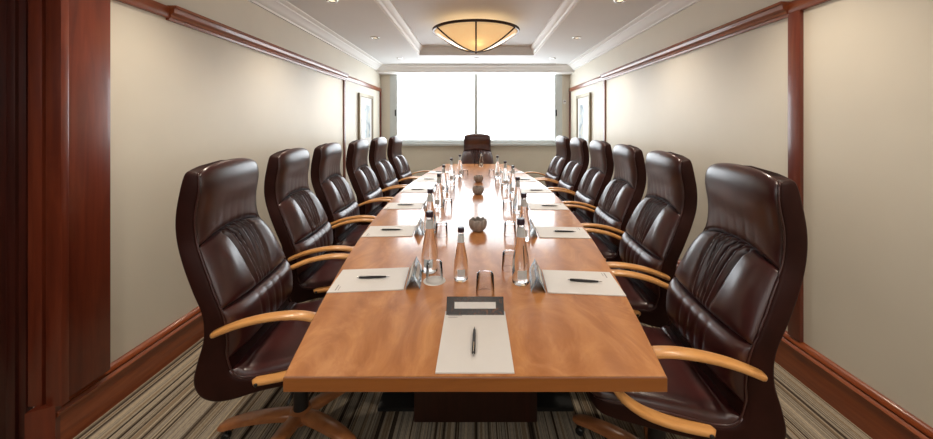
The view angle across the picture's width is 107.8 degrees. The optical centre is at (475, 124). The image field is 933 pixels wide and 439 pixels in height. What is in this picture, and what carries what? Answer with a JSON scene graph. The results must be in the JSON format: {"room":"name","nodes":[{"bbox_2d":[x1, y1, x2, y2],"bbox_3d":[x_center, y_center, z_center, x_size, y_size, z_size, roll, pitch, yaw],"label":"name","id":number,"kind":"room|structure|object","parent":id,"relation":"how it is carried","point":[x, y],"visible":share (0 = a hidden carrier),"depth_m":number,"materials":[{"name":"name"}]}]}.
{"room":"conference room","nodes":[
{"label":"conference room","id":0,"kind":"room"},
{"bbox_2d":[33,0,380,407],"bbox_3d":[-1.885,0.050,4.038,0.120,2.700,5.123,0,0,0],"label":"wall","id":1,"kind":"structure","parent":0,"point":[183,99],"depth_m":2.12,"materials":[{"name":"beige paint"}]},
{"bbox_2d":[25,404,61,438],"bbox_3d":[-1.835,1.298,1.442,0.080,0.204,0.070,0,0,0],"label":"trim","id":2,"kind":"structure","parent":1,"relation":"attached to","point":[41,422],"depth_m":1.43,"materials":[{"name":"brown wood"}]},
{"bbox_2d":[28,0,68,406],"bbox_3d":[-1.848,0.050,1.461,0.164,2.300,0.032,0,0,0],"label":"trim","id":3,"kind":"structure","parent":1,"relation":"attached to","point":[48,20],"depth_m":1.45,"materials":[{"name":"brown wood"}]},
{"bbox_2d":[69,0,109,396],"bbox_3d":[-1.802,0.045,1.556,0.047,2.290,0.198,0,0,0],"label":"trim","id":4,"kind":"structure","parent":1,"relation":"attached to","point":[89,20],"depth_m":1.56,"materials":[{"name":"brown wood"}]},
{"bbox_2d":[57,306,203,438],"bbox_3d":[-1.807,1.295,3.978,0.036,0.210,5.043,0,0,0],"label":"baseboard","id":5,"kind":"structure","parent":1,"relation":"attached to","point":[127,373],"depth_m":1.76,"materials":[{"name":"brown wood"}]},
{"bbox_2d":[115,0,168,17],"bbox_3d":[-1.814,-0.664,1.830,0.022,0.068,0.340,0,0,0],"label":"trim","id":6,"kind":"structure","parent":1,"relation":"attached to","point":[151,6],"depth_m":1.89,"materials":[{"name":"brown wood"}]},
{"bbox_2d":[166,5,348,79],"bbox_3d":[-1.794,-0.661,3.360,0.062,0.086,2.720,0,0,0],"label":"trim","id":7,"kind":"structure","parent":1,"relation":"attached to","point":[178,15],"depth_m":2.58,"materials":[{"name":"brown wood"}]},
{"bbox_2d":[248,0,382,69],"bbox_3d":[-1.749,-1.048,3.978,0.152,0.105,5.043,0,0,0],"label":"trim","id":8,"kind":"structure","parent":1,"relation":"attached to","point":[283,9],"depth_m":3.65,"materials":[{"name":"white paint"}]},
{"bbox_2d":[343,80,345,178],"bbox_3d":[-1.816,0.280,4.695,0.018,1.820,0.050,0,0,0],"label":"trim","id":9,"kind":"structure","parent":1,"relation":"attached to","point":[344,81],"depth_m":4.67,"materials":[{"name":"brown wood"}]},
{"bbox_2d":[346,76,381,91],"bbox_3d":[-1.814,-0.664,5.610,0.022,0.068,1.780,0,0,0],"label":"trim","id":10,"kind":"structure","parent":1,"relation":"attached to","point":[351,79],"depth_m":5.45,"materials":[{"name":"brown wood"}]},
{"bbox_2d":[358,93,373,147],"bbox_3d":[-1.808,-0.060,5.600,0.035,0.880,0.700,0,0,0],"label":"framed picture","id":11,"kind":"object","parent":1,"relation":"attached to","point":[365,102],"visible":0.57,"depth_m":5.57,"materials":[{"name":"white paper"}]},
{"bbox_2d":[362,104,369,137],"bbox_3d":[-1.810,-0.060,5.600,0.003,0.540,0.420,0,0,0],"label":"print","id":12,"kind":"object","parent":11,"relation":"attached to","point":[365,107],"depth_m":5.59},
{"bbox_2d":[380,92,381,136],"bbox_3d":[-1.815,0.280,6.470,0.020,1.820,0.059,0,0,0],"label":"trim","id":13,"kind":"structure","parent":1,"relation":"attached to","point":[380,92],"depth_m":6.47,"materials":[{"name":"brown wood"}]},
{"bbox_2d":[73,298,871,438],"bbox_3d":[-0.352,1.450,2.600,4.495,0.100,8.000,0,0,0],"label":"floor","id":14,"kind":"structure","parent":0,"point":[168,405],"depth_m":1.62,"materials":[{"name":"carpet"}]},
{"bbox_2d":[175,158,364,438],"bbox_3d":[-0.839,0.776,1.554,0.714,1.248,0.653,0,0,-5],"label":"office chair","id":15,"kind":"object","parent":14,"relation":"on","point":[240,279],"visible":0.9,"depth_m":1.39,"materials":[{"name":"brown leather"}]},
{"bbox_2d":[223,259,292,359],"bbox_3d":[-0.962,0.802,1.551,0.076,0.193,0.511,0,0,-5],"label":"lumbar cushion","id":16,"kind":"object","parent":15,"relation":"on","point":[272,291],"depth_m":1.44,"materials":[{"name":"brown leather"}]},
{"bbox_2d":[264,148,373,302],"bbox_3d":[-0.934,0.776,2.260,0.714,1.248,0.653,0,0,-3],"label":"office chair","id":17,"kind":"object","parent":14,"relation":"on","point":[301,225],"visible":0.71,"depth_m":2.08,"materials":[{"name":"brown leather"}]},
{"bbox_2d":[295,221,332,275],"bbox_3d":[-1.057,0.802,2.262,0.076,0.193,0.511,0,0,-3],"label":"lumbar cushion","id":18,"kind":"object","parent":17,"relation":"on","point":[322,235],"depth_m":2.17,"materials":[{"name":"brown leather"}]},
{"bbox_2d":[311,142,390,252],"bbox_3d":[-0.985,0.776,2.941,0.714,1.248,0.653,0,0,-1],"label":"office chair","id":19,"kind":"object","parent":14,"relation":"on","point":[334,193],"visible":0.64,"depth_m":2.78,"materials":[{"name":"brown leather"}]},
{"bbox_2d":[334,200,359,236],"bbox_3d":[-1.107,0.802,2.947,0.076,0.193,0.511,0,0,-1],"label":"lumbar cushion","id":20,"kind":"object","parent":19,"relation":"on","point":[351,208],"depth_m":2.85,"materials":[{"name":"brown leather"}]},
{"bbox_2d":[346,139,405,224],"bbox_3d":[-0.960,0.776,3.622,0.714,1.248,0.653,0,0,1],"label":"office chair","id":21,"kind":"object","parent":14,"relation":"on","point":[364,182],"visible":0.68,"depth_m":3.46,"materials":[{"name":"brown leather"}]},
{"bbox_2d":[364,187,382,213],"bbox_3d":[-1.082,0.802,3.632,0.076,0.193,0.511,0,0,1],"label":"lumbar cushion","id":22,"kind":"object","parent":21,"relation":"on","point":[377,192],"depth_m":3.52,"materials":[{"name":"brown leather"}]},
{"bbox_2d":[369,137,418,206],"bbox_3d":[-0.945,0.776,4.314,0.714,1.248,0.653,0,0,3],"label":"office chair","id":23,"kind":"object","parent":14,"relation":"on","point":[383,170],"visible":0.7,"depth_m":4.16,"materials":[{"name":"brown leather"}]},
{"bbox_2d":[384,178,398,196],"bbox_3d":[-1.067,0.802,4.328,0.076,0.193,0.511,0,0,3],"label":"lumbar cushion","id":24,"kind":"object","parent":23,"relation":"on","point":[393,181],"depth_m":4.23,"materials":[{"name":"brown leather"}]},
{"bbox_2d":[387,135,428,192],"bbox_3d":[-0.895,0.776,4.995,0.714,1.248,0.653,0,0,5],"label":"office chair","id":25,"kind":"object","parent":14,"relation":"on","point":[400,165],"visible":0.54,"depth_m":4.85,"materials":[{"name":"brown leather"}]},
{"bbox_2d":[400,171,412,188],"bbox_3d":[-1.017,0.802,5.013,0.076,0.193,0.511,0,0,5],"label":"lumbar cushion","id":26,"kind":"object","parent":25,"relation":"on","point":[405,174],"depth_m":4.90,"materials":[{"name":"brown leather"}]},
{"bbox_2d":[283,164,666,421],"bbox_3d":[-0.002,1.030,3.331,1.508,0.740,4.878,0,0,0],"label":"conference table","id":27,"kind":"object","parent":14,"relation":"on","point":[387,342],"visible":0.78,"depth_m":1.22,"materials":[{"name":"brown wood"}]},
{"bbox_2d":[327,267,408,292],"bbox_3d":[-0.447,0.658,1.450,0.297,0.004,0.210,0,0,-5],"label":"paper pad","id":28,"kind":"object","parent":27,"relation":"on","point":[347,280],"visible":1,"depth_m":1.43,"materials":[{"name":"white paper"}]},
{"bbox_2d":[357,275,389,278],"bbox_3d":[-0.439,0.650,1.455,0.140,0.012,0.011,0,0,-4],"label":"ballpoint pen","id":29,"kind":"object","parent":28,"relation":"on","point":[368,276],"visible":1,"depth_m":1.45,"materials":[{"name":"metal"}]},
{"bbox_2d":[361,225,415,236],"bbox_3d":[-0.533,0.658,2.110,0.297,0.004,0.210,0,0,-3],"label":"paper pad","id":30,"kind":"object","parent":27,"relation":"on","point":[372,231],"visible":1,"depth_m":2.09,"materials":[{"name":"white paper"}]},
{"bbox_2d":[380,228,402,230],"bbox_3d":[-0.525,0.650,2.115,0.140,0.012,0.011,0,0,-1],"label":"ballpoint pen","id":31,"kind":"object","parent":30,"relation":"on","point":[386,229],"visible":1,"depth_m":2.11,"materials":[{"name":"metal"}]},
{"bbox_2d":[383,202,423,208],"bbox_3d":[-0.582,0.658,2.770,0.297,0.004,0.210,0,0,-1],"label":"paper pad","id":32,"kind":"object","parent":27,"relation":"on","point":[389,205],"visible":1,"depth_m":2.74,"materials":[{"name":"white paper"}]},
{"bbox_2d":[405,256,421,289],"bbox_3d":[-0.264,0.631,1.465,0.058,0.057,0.200,0,0,-6],"label":"name card","id":33,"kind":"object","parent":27,"relation":"on","point":[415,271],"visible":0.96,"depth_m":1.45,"materials":[{"name":"white paper"}]},
{"bbox_2d":[401,188,432,191],"bbox_3d":[-0.595,0.658,3.430,0.297,0.004,0.210,0,0,0],"label":"paper pad","id":34,"kind":"object","parent":27,"relation":"on","point":[404,189],"visible":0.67,"depth_m":3.40,"materials":[{"name":"white paper"}]},
{"bbox_2d":[414,218,423,234],"bbox_3d":[-0.350,0.631,2.125,0.058,0.057,0.200,0,0,-6],"label":"name card","id":35,"kind":"object","parent":27,"relation":"on","point":[420,224],"visible":0.95,"depth_m":2.10,"materials":[{"name":"white paper"}]},
{"bbox_2d":[415,178,436,180],"bbox_3d":[-0.571,0.658,4.090,0.297,0.004,0.210,0,0,2],"label":"paper pad","id":36,"kind":"object","parent":27,"relation":"on","point":[418,179],"visible":0.66,"depth_m":4.09,"materials":[{"name":"white paper"}]},
{"bbox_2d":[422,211,437,273],"bbox_3d":[-0.209,0.525,1.535,0.072,0.270,0.073,0,0,3],"label":"water bottle","id":37,"kind":"object","parent":27,"relation":"on","point":[429,249],"visible":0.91,"depth_m":1.51,"materials":[{"name":"clear glass"}]},
{"bbox_2d":[424,188,435,232],"bbox_3d":[-0.280,0.525,2.075,0.072,0.270,0.073,0,0,-15],"label":"water bottle","id":38,"kind":"object","parent":27,"relation":"on","point":[430,206],"visible":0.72,"depth_m":2.06,"materials":[{"name":"clear glass"}]},
{"bbox_2d":[423,276,445,285],"bbox_3d":[-0.176,0.659,1.440,0.094,0.002,0.094,0,0,0],"label":"coaster","id":39,"kind":"object","parent":27,"relation":"on","point":[432,280],"visible":0.98,"depth_m":1.44,"materials":[{"name":"paper"}]},
{"bbox_2d":[426,259,442,283],"bbox_3d":[-0.176,0.618,1.440,0.073,0.080,0.073,0,0,0],"label":"tumbler","id":40,"kind":"object","parent":39,"relation":"on","point":[428,263],"visible":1,"depth_m":1.46,"materials":[{"name":"clear glass"}]},
{"bbox_2d":[435,173,443,207],"bbox_3d":[-0.297,0.525,2.730,0.072,0.270,0.073,0,0,17],"label":"water bottle","id":41,"kind":"object","parent":27,"relation":"on","point":[439,199],"visible":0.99,"depth_m":2.71,"materials":[{"name":"clear glass"}]},
{"bbox_2d":[435,222,447,235],"bbox_3d":[-0.205,0.620,2.025,0.073,0.080,0.073,0,0,0],"label":"tumbler","id":42,"kind":"object","parent":27,"relation":"on","point":[437,222],"visible":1,"depth_m":2.04,"materials":[{"name":"clear glass"}]},
{"bbox_2d":[441,165,446,192],"bbox_3d":[-0.316,0.525,3.330,0.072,0.270,0.073,0,0,13],"label":"water bottle","id":43,"kind":"object","parent":27,"relation":"on","point":[443,176],"visible":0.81,"depth_m":3.31,"materials":[{"name":"clear glass"}]},
{"bbox_2d":[448,158,453,181],"bbox_3d":[-0.289,0.525,3.990,0.072,0.270,0.073,0,0,-6],"label":"water bottle","id":44,"kind":"object","parent":27,"relation":"on","point":[451,169],"visible":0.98,"depth_m":3.97,"materials":[{"name":"clear glass"}]},
{"bbox_2d":[457,155,462,174],"bbox_3d":[-0.212,0.525,4.480,0.072,0.270,0.073,0,0,-21],"label":"water bottle","id":45,"kind":"object","parent":27,"relation":"on","point":[459,167],"visible":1,"depth_m":4.46,"materials":[{"name":"clear glass"}]},
{"bbox_2d":[454,226,467,281],"bbox_3d":[-0.064,0.548,1.450,0.060,0.224,0.060,0,0,-6],"label":"water bottle","id":46,"kind":"object","parent":27,"relation":"on","point":[460,262],"visible":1,"depth_m":1.43,"materials":[{"name":"clear glass"}]},
{"bbox_2d":[435,311,513,373],"bbox_3d":[-0.003,0.658,1.050,0.210,0.004,0.297,0,0,0],"label":"paper pad","id":47,"kind":"object","parent":27,"relation":"on","point":[492,355],"visible":0.98,"depth_m":1.00,"materials":[{"name":"white paper"}]},
{"bbox_2d":[472,326,475,355],"bbox_3d":[-0.006,0.650,1.028,0.011,0.012,0.140,0,0,1],"label":"ballpoint pen","id":48,"kind":"object","parent":47,"relation":"on","point":[474,329],"visible":1,"depth_m":1.01,"materials":[{"name":"metal"}]},
{"bbox_2d":[446,297,503,314],"bbox_3d":[-0.003,0.631,1.203,0.200,0.049,0.058,0,0,0],"label":"name card","id":49,"kind":"object","parent":27,"relation":"on","point":[455,305],"visible":1,"depth_m":1.19,"materials":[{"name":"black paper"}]},
{"bbox_2d":[469,216,486,231],"bbox_3d":[0.012,0.621,2.120,0.109,0.078,0.109,0,0,24],"label":"bowl","id":50,"kind":"object","parent":27,"relation":"on","point":[477,224],"visible":1,"depth_m":2.08,"materials":[{"name":"ceramic"}]},
{"bbox_2d":[472,185,483,194],"bbox_3d":[0.020,0.621,3.240,0.109,0.078,0.109,0,0,5],"label":"bowl","id":51,"kind":"object","parent":27,"relation":"on","point":[477,190],"visible":1,"depth_m":3.20,"materials":[{"name":"ceramic"}]},
{"bbox_2d":[474,175,482,181],"bbox_3d":[0.028,0.621,3.930,0.109,0.078,0.109,0,0,-8],"label":"bowl","id":52,"kind":"object","parent":27,"relation":"on","point":[478,178],"visible":1,"depth_m":3.89,"materials":[{"name":"ceramic"}]},
{"bbox_2d":[479,152,482,165],"bbox_3d":[0.085,0.548,5.450,0.060,0.224,0.060,0,0,-6],"label":"water bottle","id":53,"kind":"object","parent":27,"relation":"on","point":[481,158],"visible":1,"depth_m":5.43,"materials":[{"name":"clear glass"}]},
{"bbox_2d":[476,270,493,296],"bbox_3d":[0.036,0.620,1.335,0.073,0.080,0.073,0,0,0],"label":"tumbler","id":54,"kind":"object","parent":27,"relation":"on","point":[478,274],"visible":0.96,"depth_m":1.35,"materials":[{"name":"clear glass"}]},
{"bbox_2d":[495,156,499,176],"bbox_3d":[0.272,0.525,4.320,0.072,0.270,0.073,0,0,10],"label":"water bottle","id":55,"kind":"object","parent":27,"relation":"on","point":[497,167],"visible":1,"depth_m":4.29,"materials":[{"name":"clear glass"}]},
{"bbox_2d":[502,250,505,271],"bbox_3d":[0.155,0.620,1.560,0.073,0.080,0.073,0,0,0],"label":"tumbler","id":56,"kind":"object","parent":27,"relation":"on","point":[503,253],"visible":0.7,"depth_m":1.58,"materials":[{"name":"clear glass"}]},
{"bbox_2d":[502,161,508,185],"bbox_3d":[0.316,0.525,3.680,0.072,0.270,0.073,0,0,-16],"label":"water bottle","id":57,"kind":"object","parent":27,"relation":"on","point":[505,180],"visible":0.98,"depth_m":3.66,"materials":[{"name":"clear glass"}]},
{"bbox_2d":[504,221,515,236],"bbox_3d":[0.204,0.620,2.040,0.073,0.080,0.073,0,0,0],"label":"tumbler","id":58,"kind":"object","parent":27,"relation":"on","point":[514,223],"visible":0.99,"depth_m":2.05,"materials":[{"name":"clear glass"}]},
{"bbox_2d":[509,165,515,193],"bbox_3d":[0.355,0.525,3.270,0.072,0.270,0.073,0,0,21],"label":"water bottle","id":59,"kind":"object","parent":27,"relation":"on","point":[512,182],"visible":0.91,"depth_m":3.25,"materials":[{"name":"clear glass"}]},
{"bbox_2d":[502,171,523,173],"bbox_3d":[0.510,0.658,4.725,0.297,0.004,0.210,0,0,-4],"label":"paper pad","id":60,"kind":"object","parent":27,"relation":"on","point":[509,172],"visible":0.75,"depth_m":4.70,"materials":[{"name":"white paper"}]},
{"bbox_2d":[513,177,520,213],"bbox_3d":[0.313,0.525,2.550,0.072,0.270,0.073,0,0,-22],"label":"water bottle","id":61,"kind":"object","parent":27,"relation":"on","point":[517,194],"visible":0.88,"depth_m":2.53,"materials":[{"name":"clear glass"}]},
{"bbox_2d":[512,217,528,285],"bbox_3d":[0.187,0.525,1.420,0.072,0.270,0.073,0,0,-4],"label":"water bottle","id":62,"kind":"object","parent":27,"relation":"on","point":[520,262],"visible":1,"depth_m":1.40,"materials":[{"name":"clear glass"}]},
{"bbox_2d":[519,192,529,241],"bbox_3d":[0.274,0.525,1.950,0.072,0.270,0.073,0,0,5],"label":"water bottle","id":63,"kind":"object","parent":27,"relation":"on","point":[523,213],"visible":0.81,"depth_m":1.93,"materials":[{"name":"clear glass"}]},
{"bbox_2d":[520,178,537,181],"bbox_3d":[0.569,0.658,4.065,0.297,0.004,0.210,0,0,-2],"label":"paper pad","id":64,"kind":"object","parent":27,"relation":"on","point":[532,179],"visible":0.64,"depth_m":4.02,"materials":[{"name":"white paper"}]},
{"bbox_2d":[529,219,537,236],"bbox_3d":[0.344,0.631,2.100,0.058,0.057,0.200,0,0,6],"label":"name card","id":65,"kind":"object","parent":27,"relation":"on","point":[530,220],"visible":0.66,"depth_m":2.08,"materials":[{"name":"white paper"}]},
{"bbox_2d":[520,189,551,192],"bbox_3d":[0.591,0.658,3.405,0.297,0.004,0.210,0,0,0],"label":"paper pad","id":66,"kind":"object","parent":27,"relation":"on","point":[522,190],"visible":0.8,"depth_m":3.35,"materials":[{"name":"white paper"}]},
{"bbox_2d":[529,259,545,291],"bbox_3d":[0.256,0.631,1.440,0.058,0.057,0.200,0,0,6],"label":"name card","id":67,"kind":"object","parent":27,"relation":"on","point":[535,272],"visible":0.96,"depth_m":1.43,"materials":[{"name":"white paper"}]},
{"bbox_2d":[528,203,568,209],"bbox_3d":[0.577,0.658,2.745,0.297,0.004,0.210,0,0,2],"label":"paper pad","id":68,"kind":"object","parent":27,"relation":"on","point":[533,206],"visible":1,"depth_m":2.74,"materials":[{"name":"white paper"}]},
{"bbox_2d":[535,226,590,238],"bbox_3d":[0.526,0.658,2.085,0.297,0.004,0.210,0,0,3],"label":"paper pad","id":69,"kind":"object","parent":27,"relation":"on","point":[543,232],"visible":1,"depth_m":2.06,"materials":[{"name":"white paper"}]},
{"bbox_2d":[553,230,575,231],"bbox_3d":[0.542,0.650,2.080,0.140,0.012,0.011,0,0,3],"label":"ballpoint pen","id":70,"kind":"object","parent":69,"relation":"on","point":[555,230],"visible":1,"depth_m":2.08,"materials":[{"name":"metal"}]},
{"bbox_2d":[542,270,625,296],"bbox_3d":[0.439,0.658,1.425,0.297,0.004,0.210,0,0,5],"label":"paper pad","id":71,"kind":"object","parent":27,"relation":"on","point":[556,281],"visible":1,"depth_m":1.41,"materials":[{"name":"white paper"}]},
{"bbox_2d":[568,278,601,281],"bbox_3d":[0.455,0.650,1.421,0.140,0.012,0.011,0,0,8],"label":"ballpoint pen","id":72,"kind":"object","parent":71,"relation":"on","point":[571,279],"visible":1,"depth_m":1.42,"materials":[{"name":"metal"}]},
{"bbox_2d":[461,134,493,163],"bbox_3d":[0.013,0.776,5.815,0.731,1.248,0.714,0,0,0],"label":"office chair","id":73,"kind":"object","parent":14,"relation":"on","point":[474,144],"visible":0.43,"depth_m":6.05,"materials":[{"name":"brown leather"}]},
{"bbox_2d":[524,136,570,196],"bbox_3d":[0.949,0.776,4.871,0.714,1.248,0.653,0,0,-4],"label":"office chair","id":74,"kind":"object","parent":14,"relation":"on","point":[562,158],"visible":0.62,"depth_m":4.72,"materials":[{"name":"brown leather"}]},
{"bbox_2d":[545,172,557,186],"bbox_3d":[1.072,0.802,4.872,0.076,0.193,0.511,0,0,-4],"label":"lumbar cushion","id":75,"kind":"object","parent":74,"relation":"on","point":[551,175],"depth_m":4.79,"materials":[{"name":"brown leather"}]},
{"bbox_2d":[536,137,588,211],"bbox_3d":[0.964,0.776,4.170,0.714,1.248,0.653,0,0,-2],"label":"office chair","id":76,"kind":"object","parent":14,"relation":"on","point":[572,174],"visible":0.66,"depth_m":4.00,"materials":[{"name":"brown leather"}]},
{"bbox_2d":[558,180,573,200],"bbox_3d":[1.087,0.802,4.167,0.076,0.193,0.511,0,0,-2],"label":"lumbar cushion","id":77,"kind":"object","parent":76,"relation":"on","point":[565,184],"depth_m":4.05,"materials":[{"name":"brown leather"}]},
{"bbox_2d":[549,140,613,232],"bbox_3d":[0.965,0.776,3.458,0.714,1.248,0.653,0,0,0],"label":"office chair","id":78,"kind":"object","parent":14,"relation":"on","point":[598,176],"visible":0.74,"depth_m":3.29,"materials":[{"name":"brown leather"}]},
{"bbox_2d":[574,190,593,218],"bbox_3d":[1.087,0.802,3.451,0.076,0.193,0.511,0,0,0],"label":"lumbar cushion","id":79,"kind":"object","parent":78,"relation":"on","point":[580,196],"depth_m":3.37,"materials":[{"name":"brown leather"}]},
{"bbox_2d":[565,144,645,261],"bbox_3d":[0.915,0.776,2.737,0.714,1.248,0.653,0,0,2],"label":"office chair","id":80,"kind":"object","parent":14,"relation":"on","point":[622,195],"visible":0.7,"depth_m":2.56,"materials":[{"name":"brown leather"}]},
{"bbox_2d":[593,206,620,247],"bbox_3d":[1.037,0.802,2.725,0.076,0.193,0.511,0,0,2],"label":"lumbar cushion","id":81,"kind":"object","parent":80,"relation":"on","point":[602,216],"depth_m":2.62,"materials":[{"name":"brown leather"}]},
{"bbox_2d":[585,150,696,327],"bbox_3d":[0.835,0.776,2.036,0.714,1.248,0.653,0,0,4],"label":"office chair","id":82,"kind":"object","parent":14,"relation":"on","point":[652,243],"visible":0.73,"depth_m":1.83,"materials":[{"name":"brown leather"}]},
{"bbox_2d":[619,231,661,296],"bbox_3d":[0.957,0.802,2.020,0.076,0.193,0.511,0,0,4],"label":"lumbar cushion","id":83,"kind":"object","parent":82,"relation":"on","point":[631,250],"depth_m":1.92,"materials":[{"name":"brown leather"}]},
{"bbox_2d":[573,163,807,438],"bbox_3d":[0.755,0.776,1.360,0.714,1.248,0.653,0,0,6],"label":"office chair","id":84,"kind":"object","parent":14,"relation":"on","point":[731,299],"visible":0.84,"depth_m":1.15,"materials":[{"name":"brown leather"}]},
{"bbox_2d":[666,277,750,401],"bbox_3d":[0.876,0.802,1.339,0.076,0.193,0.511,0,0,6],"label":"lumbar cushion","id":85,"kind":"object","parent":84,"relation":"on","point":[702,329],"depth_m":1.23,"materials":[{"name":"brown leather"}]},
{"bbox_2d":[287,0,661,63],"bbox_3d":[-0.352,-1.215,2.550,4.495,0.230,7.900,0,0,0],"label":"ceiling","id":86,"kind":"structure","parent":0,"point":[356,21],"depth_m":3.80,"materials":[{"name":"paint"}]},
{"bbox_2d":[326,0,338,2],"bbox_3d":[-1.270,-1.095,3.000,0.108,0.010,0.108,0,0,0],"label":"recessed light","id":87,"kind":"object","parent":86,"relation":"in","point":[329,1],"visible":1,"depth_m":3.01,"materials":[{"name":"metal"}]},
{"bbox_2d":[374,0,422,54],"bbox_3d":[-0.866,-1.163,2.170,0.068,0.134,6.340,0,0,0],"label":"trim","id":88,"kind":"structure","parent":86,"relation":"attached to","point":[390,10],"depth_m":3.83,"materials":[{"name":"white paint"}]},
{"bbox_2d":[432,19,519,53],"bbox_3d":[0.000,-1.044,4.100,1.081,0.372,0.929,0,0,0],"label":"ceiling lamp","id":89,"kind":"object","parent":86,"relation":"attached to","point":[475,36],"visible":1,"depth_m":3.86,"materials":[{"name":"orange glass"}]},
{"bbox_2d":[419,46,533,54],"bbox_3d":[0.010,-1.163,5.326,1.820,0.134,0.027,0,0,0],"label":"trim","id":90,"kind":"structure","parent":86,"relation":"attached to","point":[426,50],"depth_m":5.33,"materials":[{"name":"paint"}]},
{"bbox_2d":[397,63,556,63],"bbox_3d":[0.020,-1.096,6.090,2.860,0.008,0.050,0,0,0],"label":"air slot","id":91,"kind":"object","parent":86,"relation":"attached to","point":[397,63],"visible":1,"depth_m":6.06,"materials":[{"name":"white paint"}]},
{"bbox_2d":[531,0,580,54],"bbox_3d":[0.886,-1.163,2.170,0.068,0.134,6.340,0,0,0],"label":"trim","id":92,"kind":"structure","parent":86,"relation":"attached to","point":[565,7],"depth_m":3.83,"materials":[{"name":"white paint"}]},
{"bbox_2d":[613,0,625,2],"bbox_3d":[1.270,-1.095,3.000,0.108,0.010,0.108,0,0,0],"label":"recessed light","id":93,"kind":"object","parent":86,"relation":"in","point":[614,1],"visible":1,"depth_m":3.01,"materials":[{"name":"white"}]},
{"bbox_2d":[381,75,569,186],"bbox_3d":[-0.015,0.050,6.560,3.620,2.700,0.120,0,0,0],"label":"wall","id":94,"kind":"structure","parent":0,"point":[419,158],"depth_m":6.50,"materials":[{"name":"beige paint"}]},
{"bbox_2d":[376,64,574,74],"bbox_3d":[-0.015,-1.030,6.310,3.620,0.140,0.340,0,0,0],"label":"trim","id":95,"kind":"structure","parent":94,"relation":"attached to","point":[385,69],"depth_m":6.18,"materials":[{"name":"white paint"}]},
{"bbox_2d":[390,74,561,145],"bbox_3d":[0.000,-0.312,6.500,3.340,1.415,0.120,0,0,0],"label":"window","id":96,"kind":"structure","parent":94,"relation":"in","point":[393,78],"depth_m":6.47,"materials":[{"name":"white paint"}]},
{"bbox_2d":[398,75,473,140],"bbox_3d":[-0.766,-0.354,6.488,1.457,1.308,0.036,0,0,0],"label":"roller blind","id":97,"kind":"object","parent":96,"relation":"attached to","point":[430,107],"visible":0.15,"depth_m":6.49,"materials":[{"name":"white fabric"}]},
{"bbox_2d":[478,75,553,140],"bbox_3d":[0.766,-0.354,6.488,1.457,1.308,0.036,0,0,0],"label":"roller blind","id":98,"kind":"object","parent":96,"relation":"attached to","point":[510,107],"visible":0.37,"depth_m":6.49,"materials":[{"name":"white fabric"}]},
{"bbox_2d":[570,0,932,427],"bbox_3d":[1.855,0.050,2.600,0.120,2.700,8.000,0,0,0],"label":"wall","id":99,"kind":"structure","parent":0,"point":[868,64],"depth_m":1.70,"materials":[{"name":"beige paint"}]},
{"bbox_2d":[569,92,570,160],"bbox_3d":[1.785,0.280,6.470,0.020,1.820,0.059,0,0,0],"label":"trim","id":100,"kind":"structure","parent":99,"relation":"attached to","point":[569,92],"depth_m":6.44,"materials":[{"name":"brown wood"}]},
{"bbox_2d":[576,92,590,148],"bbox_3d":[1.778,-0.045,5.645,0.035,0.930,0.710,0,0,0],"label":"framed picture","id":101,"kind":"object","parent":99,"relation":"attached to","point":[583,101],"visible":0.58,"depth_m":5.58,"materials":[{"name":"white paper"}]},
{"bbox_2d":[579,104,587,140],"bbox_3d":[1.780,-0.045,5.645,0.003,0.590,0.430,0,0,0],"label":"print","id":102,"kind":"object","parent":101,"relation":"attached to","point":[583,108],"depth_m":5.62},
{"bbox_2d":[569,76,602,91],"bbox_3d":[1.784,-0.664,5.625,0.022,0.068,1.750,0,0,0],"label":"trim","id":103,"kind":"structure","parent":99,"relation":"attached to","point":[598,79],"depth_m":5.46,"materials":[{"name":"brown wood"}]},
{"bbox_2d":[603,80,605,141],"bbox_3d":[1.786,0.280,4.725,0.018,1.820,0.050,0,0,0],"label":"trim","id":104,"kind":"structure","parent":99,"relation":"attached to","point":[604,81],"depth_m":4.70,"materials":[{"name":"brown wood"}]},
{"bbox_2d":[567,0,700,69],"bbox_3d":[1.719,-1.048,2.550,0.152,0.105,7.900,0,0,0],"label":"trim","id":105,"kind":"structure","parent":99,"relation":"attached to","point":[663,10],"depth_m":3.65,"materials":[{"name":"white paint"}]},
{"bbox_2d":[600,1,789,80],"bbox_3d":[1.764,-0.661,3.342,0.062,0.086,2.815,0,0,0],"label":"trim","id":106,"kind":"structure","parent":99,"relation":"attached to","point":[778,11],"depth_m":2.51,"materials":[{"name":"brown wood"}]},
{"bbox_2d":[788,10,803,341],"bbox_3d":[1.784,0.280,1.899,0.022,1.820,0.073,0,0,0],"label":"trim","id":107,"kind":"structure","parent":99,"relation":"attached to","point":[795,19],"depth_m":1.88,"materials":[{"name":"brown wood"}]},
{"bbox_2d":[676,259,932,438],"bbox_3d":[1.777,1.295,2.550,0.036,0.210,7.900,0,0,0],"label":"baseboard","id":108,"kind":"structure","parent":99,"relation":"attached to","point":[872,412],"depth_m":1.61,"materials":[{"name":"brown wood"}]},
{"bbox_2d":[788,0,830,13],"bbox_3d":[1.784,-0.664,0.268,0.022,0.068,3.335,0,0,0],"label":"trim","id":109,"kind":"structure","parent":99,"relation":"attached to","point":[795,5],"depth_m":1.85,"materials":[{"name":"brown wood"}]},
{"bbox_3d":[-2.650,0.050,0.028,0.100,2.700,3.057,0,0,0],"label":"wall","id":110,"kind":"structure","parent":0,"visible":0},
{"bbox_2d":[0,0,32,438],"bbox_3d":[-2.263,0.150,1.479,0.675,2.500,0.076,0,0,0],"label":"door","id":111,"kind":"structure","parent":110,"relation":"in","point":[13,13],"depth_m":1.45,"materials":[{"name":"brown wood"}]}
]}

